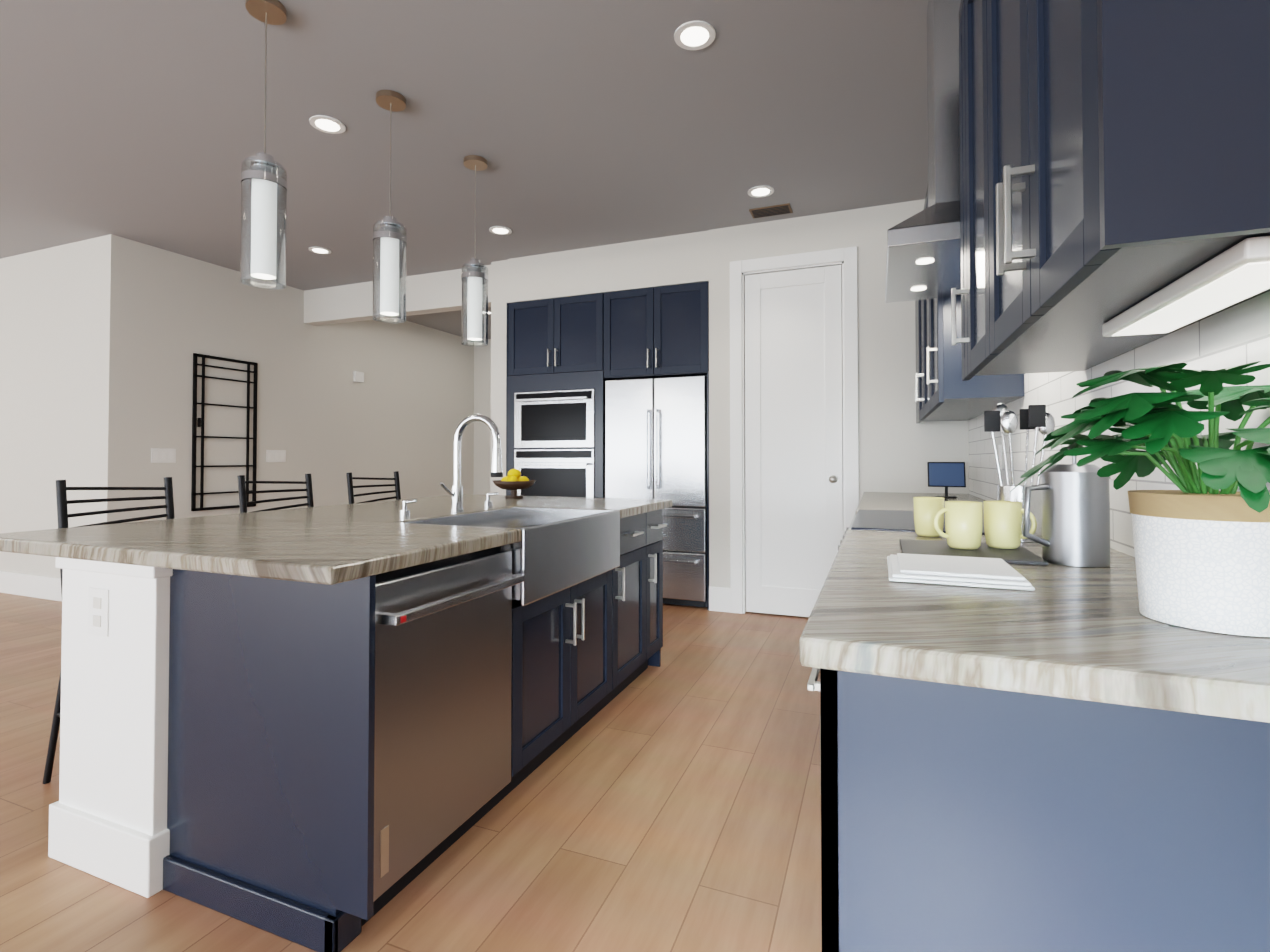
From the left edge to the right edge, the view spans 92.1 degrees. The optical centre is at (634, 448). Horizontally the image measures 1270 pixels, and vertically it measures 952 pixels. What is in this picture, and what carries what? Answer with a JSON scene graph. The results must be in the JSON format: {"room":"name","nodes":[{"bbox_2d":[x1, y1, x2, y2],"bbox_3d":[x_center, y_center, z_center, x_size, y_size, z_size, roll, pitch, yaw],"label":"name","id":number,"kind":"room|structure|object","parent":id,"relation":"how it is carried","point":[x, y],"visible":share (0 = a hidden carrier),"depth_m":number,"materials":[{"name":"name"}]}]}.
{"room":"kitchen","nodes":[
{"label":"kitchen","id":0,"kind":"room"},
{"bbox_2d":[0,592,821,951],"bbox_3d":[-3.778,1.246,3.303,10.890,0.100,11.900,0,-1,22],"label":"floor","id":1,"kind":"structure","parent":0,"point":[672,802],"depth_m":1.84,"materials":[{"name":"brown wood"}]},
{"bbox_2d":[43,477,174,783],"bbox_3d":[-1.801,0.646,2.279,0.473,1.068,0.431,0,-1,22],"label":"stool","id":2,"kind":"object","parent":1,"relation":"on","point":[63,515],"visible":0.31,"depth_m":2.25,"materials":[{"name":"black metal"}]},
{"bbox_2d":[237,474,313,512],"bbox_3d":[-1.553,0.657,2.902,0.473,1.068,0.431,0,-1,22],"label":"stool","id":3,"kind":"object","parent":1,"relation":"on","point":[243,502],"visible":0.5,"depth_m":2.99,"materials":[{"name":"black metal"}]},
{"bbox_2d":[48,506,671,951],"bbox_3d":[-0.731,0.746,2.558,1.182,0.874,2.184,0,-1,22],"label":"kitchen island","id":4,"kind":"object","parent":1,"relation":"on","point":[328,728],"depth_m":1.62,"materials":[{"name":"blue wood"}]},
{"bbox_2d":[0,514,523,585],"bbox_3d":[-1.158,0.293,1.890,1.415,0.070,0.742,0,-1,22],"label":"island countertop","id":5,"kind":"structure","parent":4,"relation":"on","point":[298,551],"depth_m":1.66,"materials":[{"name":"beige stone"}]},
{"bbox_2d":[244,502,503,521],"bbox_3d":[-1.129,0.292,2.708,0.865,0.040,0.820,0,-1,22],"label":"island countertop","id":6,"kind":"structure","parent":4,"relation":"on","point":[368,511],"depth_m":2.64,"materials":[{"name":"beige stone"}]},
{"bbox_2d":[439,414,502,511],"bbox_3d":[-0.683,0.060,2.544,0.253,0.416,0.137,0,-1,22],"label":"faucet","id":7,"kind":"object","parent":6,"relation":"on","point":[456,493],"visible":1,"depth_m":2.59,"materials":[{"name":"silver metal"}]},
{"bbox_2d":[412,506,515,521],"bbox_3d":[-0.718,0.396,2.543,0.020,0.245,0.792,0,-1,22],"label":"sink","id":8,"kind":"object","parent":4,"relation":"in","point":[507,509],"depth_m":2.55,"materials":[{"name":"silver metal"}]},
{"bbox_2d":[388,494,671,513],"bbox_3d":[-0.586,0.302,3.329,1.415,0.040,0.754,0,-1,22],"label":"island countertop","id":9,"kind":"structure","parent":4,"relation":"on","point":[625,505],"depth_m":3.26,"materials":[{"name":"beige stone"}]},
{"bbox_2d":[493,469,535,497],"bbox_3d":[-0.701,0.200,3.550,0.250,0.169,0.250,0,-1,22],"label":"fruit bowl","id":10,"kind":"object","parent":9,"relation":"on","point":[514,481],"visible":1,"depth_m":3.50,"materials":[{"name":"brown wood"}]},
{"bbox_2d":[516,506,599,513],"bbox_3d":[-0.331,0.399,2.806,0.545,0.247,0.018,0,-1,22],"label":"sink","id":11,"kind":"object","parent":4,"relation":"in","point":[519,509],"depth_m":2.83,"materials":[{"name":"silver metal"}]},
{"bbox_2d":[516,510,619,537],"bbox_3d":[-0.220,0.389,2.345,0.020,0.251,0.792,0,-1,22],"label":"sink","id":12,"kind":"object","parent":4,"relation":"in","point":[541,527],"depth_m":2.32,"materials":[{"name":"silver metal"}]},
{"bbox_2d":[346,471,400,503],"bbox_3d":[-1.324,0.667,3.478,0.473,1.068,0.431,0,-1,22],"label":"stool","id":13,"kind":"object","parent":1,"relation":"on","point":[350,487],"visible":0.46,"depth_m":3.56,"materials":[{"name":"black metal"}]},
{"bbox_2d":[506,281,708,609],"bbox_3d":[-0.160,-0.020,5.278,1.804,2.500,0.787,0,-1,22],"label":"tall cabinet","id":14,"kind":"object","parent":1,"relation":"on","point":[567,358],"visible":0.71,"depth_m":5.04,"materials":[{"name":"blue wood"}]},
{"bbox_2d":[605,375,706,606],"bbox_3d":[0.262,0.328,5.096,0.841,1.773,0.772,0,-1,22],"label":"fridge","id":15,"kind":"object","parent":1,"relation":"on","point":[655,438],"visible":0.67,"depth_m":4.75,"materials":[{"name":"silver metal"}]},
{"bbox_2d":[838,509,984,549],"bbox_3d":[1.088,0.718,2.216,0.728,0.921,0.764,0,-1,22],"label":"range","id":16,"kind":"object","parent":1,"relation":"on","point":[887,520],"visible":0.12,"depth_m":2.19,"materials":[{"name":"silver metal"}]},
{"bbox_2d":[807,672,1269,951],"bbox_3d":[0.695,0.722,1.085,0.624,0.876,0.915,0,-1,22],"label":"base cabinet","id":17,"kind":"object","parent":1,"relation":"on","point":[1062,758],"depth_m":0.70,"materials":[{"name":"blue wood"}]},
{"bbox_2d":[855,492,986,513],"bbox_3d":[1.575,0.301,3.337,0.648,0.040,1.664,0,-1,22],"label":"countertop","id":18,"kind":"structure","parent":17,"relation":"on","point":[898,501],"depth_m":3.42,"materials":[{"name":"beige stone"}]},
{"bbox_2d":[927,462,965,497],"bbox_3d":[1.816,0.181,3.572,0.196,0.208,0.100,0,-1,22],"label":"tablet stand","id":19,"kind":"object","parent":18,"relation":"on","point":[946,475],"visible":0.9,"depth_m":3.56,"materials":[{"name":"black metal"}]},
{"bbox_2d":[799,529,1269,727],"bbox_3d":[0.747,0.266,1.256,0.648,0.040,1.282,0,-1,22],"label":"countertop","id":20,"kind":"structure","parent":17,"relation":"on","point":[1082,636],"depth_m":0.77,"materials":[{"name":"beige stone"}]},
{"bbox_2d":[913,497,943,536],"bbox_3d":[0.868,0.199,1.812,0.082,0.111,0.112,0,-1,22],"label":"mug","id":21,"kind":"object","parent":20,"relation":"on","point":[926,509],"visible":0.96,"depth_m":1.77,"materials":[{"name":"yellow ceramic"}]},
{"bbox_2d":[887,553,1034,590],"bbox_3d":[0.625,0.235,1.214,0.230,0.019,0.280,0,-1,22],"label":"napkin","id":22,"kind":"object","parent":20,"relation":"on","point":[1000,573],"visible":1,"depth_m":1.13,"materials":[{"name":"fabric"}]},
{"bbox_2d":[899,539,1047,565],"bbox_3d":[0.794,0.245,1.475,0.280,0.008,0.290,0,-1,22],"label":"tray","id":23,"kind":"object","parent":20,"relation":"on","point":[1020,554],"visible":0.62,"depth_m":1.44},
{"bbox_2d":[934,501,1036,548],"bbox_3d":[0.849,0.185,1.494,0.224,0.111,0.127,0,-1,22],"label":"mugs","id":24,"kind":"object","parent":23,"relation":"on","point":[1002,524],"visible":0.94,"depth_m":1.46,"materials":[{"name":"yellow ceramic"}]},
{"bbox_2d":[984,403,1054,541],"bbox_3d":[1.077,0.060,1.715,0.171,0.388,0.128,0,-1,22],"label":"utensil crock","id":25,"kind":"object","parent":20,"relation":"on","point":[1038,418],"visible":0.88,"depth_m":1.68,"materials":[{"name":"silver metal"}]},
{"bbox_2d":[1023,444,1110,566],"bbox_3d":[0.943,0.116,1.337,0.180,0.262,0.124,0,-1,22],"label":"press","id":26,"kind":"object","parent":20,"relation":"on","point":[1075,515],"visible":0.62,"depth_m":1.29,"materials":[{"name":"silver metal"}]},
{"bbox_2d":[1010,361,1269,636],"bbox_3d":[0.742,0.060,0.881,0.345,0.358,0.492,0,-1,22],"label":"potted plant","id":27,"kind":"object","parent":20,"relation":"on","point":[1202,549],"visible":0.98,"depth_m":0.81,"materials":[{"name":"green plant"}]},
{"bbox_2d":[0,0,927,339],"bbox_3d":[-3.778,-1.743,3.354,10.890,0.100,11.900,0,-1,22],"label":"ceiling","id":28,"kind":"structure","parent":0,"point":[578,124],"depth_m":3.17,"materials":[{"name":"paint"}]},
{"bbox_2d":[240,0,286,288],"bbox_3d":[-1.422,-1.169,2.353,0.153,1.079,0.153,0,-1,22],"label":"pendant light","id":29,"kind":"object","parent":28,"relation":"hanging from","point":[264,171],"visible":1,"depth_m":2.32,"materials":[{"name":"glass"}]},
{"bbox_2d":[309,247,330,253],"bbox_3d":[-2.637,-1.659,5.126,0.169,0.007,0.169,0,-1,-23],"label":"recessed light","id":30,"kind":"object","parent":28,"relation":"in","point":[320,250],"depth_m":5.11,"materials":[{"name":"beige"}]},
{"bbox_2d":[309,115,345,133],"bbox_3d":[-1.606,-1.692,3.199,0.169,0.007,0.169,0,-1,-23],"label":"recessed light","id":31,"kind":"object","parent":28,"relation":"in","point":[326,124],"depth_m":3.19,"materials":[{"name":"beige plastic"}]},
{"bbox_2d":[373,90,406,322],"bbox_3d":[-1.182,-1.159,2.957,0.153,1.079,0.153,0,-1,22],"label":"pendant light","id":32,"kind":"object","parent":28,"relation":"hanging from","point":[390,228],"visible":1,"depth_m":2.92,"materials":[{"name":"glass"}]},
{"bbox_2d":[461,155,487,345],"bbox_3d":[-0.934,-1.149,3.579,0.153,1.079,0.153,0,-1,22],"label":"pendant light","id":33,"kind":"object","parent":28,"relation":"hanging from","point":[474,274],"visible":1,"depth_m":3.54,"materials":[{"name":"glass"}]},
{"bbox_2d":[489,226,511,234],"bbox_3d":[-1.028,-1.667,4.680,0.169,0.007,0.169,0,-1,-23],"label":"recessed light","id":34,"kind":"object","parent":28,"relation":"in","point":[499,230],"depth_m":4.67,"materials":[{"name":"beige plastic"}]},
{"bbox_2d":[674,21,715,49],"bbox_3d":[0.247,-1.703,2.527,0.169,0.007,0.169,0,-1,-23],"label":"recessed light","id":35,"kind":"object","parent":28,"relation":"in","point":[694,35],"depth_m":2.52,"materials":[{"name":"beige plastic"}]},
{"bbox_2d":[748,185,773,197],"bbox_3d":[0.821,-1.678,3.999,0.169,0.007,0.169,0,-1,-23],"label":"recessed light","id":36,"kind":"object","parent":28,"relation":"in","point":[757,191],"depth_m":3.99,"materials":[{"name":"beige plastic"}]},
{"bbox_2d":[749,203,792,218],"bbox_3d":[0.956,-1.672,4.311,0.280,0.010,0.160,0,-1,22],"label":"ceiling vent","id":37,"kind":"object","parent":28,"relation":"in","point":[771,211],"visible":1,"depth_m":4.30,"materials":[{"name":"brown metal"}]},
{"bbox_2d":[0,199,968,587],"bbox_3d":[-3.778,-0.248,3.329,10.890,2.890,11.900,0,-1,22],"label":"wall","id":38,"kind":"structure","parent":0,"point":[104,339],"depth_m":5.16,"materials":[{"name":"paint"}]},
{"bbox_2d":[151,448,175,462],"bbox_3d":[-3.923,0.057,5.098,0.007,0.120,0.190,0,-1,22],"label":"switch plate","id":39,"kind":"object","parent":38,"relation":"attached to","point":[163,455],"depth_m":5.09,"materials":[{"name":"white plastic"}]},
{"bbox_2d":[191,353,257,510],"bbox_3d":[-3.717,-0.140,5.574,0.035,1.370,0.580,0,-1,22],"label":"wine rack","id":40,"kind":"object","parent":38,"relation":"attached to","point":[197,422],"visible":0.9,"depth_m":5.47,"materials":[{"name":"black metal"}]},
{"bbox_2d":[266,450,285,461],"bbox_3d":[-3.546,0.071,6.046,0.007,0.110,0.206,0,-1,22],"label":"switch plate","id":41,"kind":"object","parent":38,"relation":"attached to","point":[271,455],"depth_m":6.04,"materials":[{"name":"white plastic"}]},
{"bbox_2d":[353,371,363,382],"bbox_3d":[-3.159,-0.821,7.005,0.030,0.120,0.130,0,-1,22],"label":"switch plate","id":42,"kind":"object","parent":38,"relation":"attached to","point":[358,376],"depth_m":6.98,"materials":[{"name":"white plastic"}]},
{"bbox_2d":[0,246,858,613],"bbox_3d":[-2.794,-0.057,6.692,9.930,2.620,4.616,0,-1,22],"label":"door frame","id":43,"kind":"structure","parent":38,"relation":"attached to","point":[732,598],"depth_m":4.53,"materials":[{"name":"white wood"}]},
{"bbox_2d":[745,265,842,616],"bbox_3d":[1.133,-0.047,4.416,0.686,2.501,0.118,0,-1,22],"label":"door","id":44,"kind":"structure","parent":38,"relation":"in","point":[793,445],"depth_m":4.44,"materials":[{"name":"white wood"}]},
{"bbox_2d":[885,0,960,302],"bbox_3d":[1.181,-1.172,2.211,0.514,1.076,0.754,0,-1,22],"label":"range hood","id":45,"kind":"object","parent":38,"relation":"attached to","point":[923,259],"visible":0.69,"depth_m":2.09,"materials":[{"name":"silver metal"}]},
{"bbox_2d":[916,420,967,422],"bbox_3d":[1.961,-0.745,3.887,0.309,1.118,0.386,0,-1,22],"label":"upper cabinet","id":46,"kind":"object","parent":38,"relation":"attached to","point":[917,421],"depth_m":3.99,"materials":[{"name":"blue wood"}]},
{"bbox_2d":[915,299,994,419],"bbox_3d":[1.735,-0.755,3.319,0.309,1.118,0.962,0,-1,22],"label":"upper cabinet","id":47,"kind":"object","parent":38,"relation":"attached to","point":[920,305],"depth_m":3.61,"materials":[{"name":"blue wood"}]},
{"bbox_2d":[923,186,1023,411],"bbox_3d":[1.510,-0.764,2.754,0.309,1.118,0.502,0,-1,22],"label":"upper cabinet","id":48,"kind":"object","parent":38,"relation":"attached to","point":[945,393],"depth_m":2.57,"materials":[{"name":"blue wood"}]},
{"bbox_2d":[955,288,1023,379],"bbox_3d":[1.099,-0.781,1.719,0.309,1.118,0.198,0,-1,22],"label":"upper cabinet","id":49,"kind":"object","parent":38,"relation":"attached to","point":[956,291],"depth_m":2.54,"materials":[{"name":"blue wood"}]},
{"bbox_2d":[959,0,1126,379],"bbox_3d":[1.017,-0.785,1.513,0.309,1.118,0.494,0,-1,22],"label":"upper cabinet","id":50,"kind":"object","parent":38,"relation":"attached to","point":[970,366],"depth_m":1.70,"materials":[{"name":"blue wood"}]},
{"bbox_2d":[975,0,1219,359],"bbox_3d":[0.874,-0.791,1.154,0.309,1.118,0.526,0,-1,22],"label":"upper cabinet","id":51,"kind":"object","parent":38,"relation":"attached to","point":[997,339],"depth_m":1.34,"materials":[{"name":"blue wood"}]},
{"bbox_2d":[1102,236,1269,336],"bbox_3d":[0.824,-0.222,0.895,0.100,0.027,0.480,0,-1,22],"label":"under-cabinet light","id":52,"kind":"object","parent":51,"relation":"attached to","point":[1237,273],"visible":1,"depth_m":0.84,"materials":[{"name":"white plastic"}]},
{"bbox_2d":[968,291,1269,556],"bbox_3d":[1.498,-0.128,2.278,0.010,0.785,3.701,0,-1,22],"label":"tile backsplash","id":53,"kind":"structure","parent":38,"relation":"attached to","point":[1238,335],"depth_m":1.44,"materials":[{"name":"white tile"}]},
{"bbox_2d":[1110,432,1120,479],"bbox_3d":[1.186,0.016,1.511,0.004,0.120,0.070,0,-1,22],"label":"outlet","id":54,"kind":"object","parent":53,"relation":"attached to","point":[1114,476],"depth_m":1.52,"materials":[{"name":"white plastic"}]},
{"bbox_2d":[1007,0,1269,327],"bbox_3d":[0.744,-0.796,0.829,0.310,1.118,0.423,0,-1,22],"label":"upper cabinet","id":55,"kind":"object","parent":38,"relation":"attached to","point":[1114,158],"depth_m":0.68,"materials":[{"name":"blue wood"}]}
]}

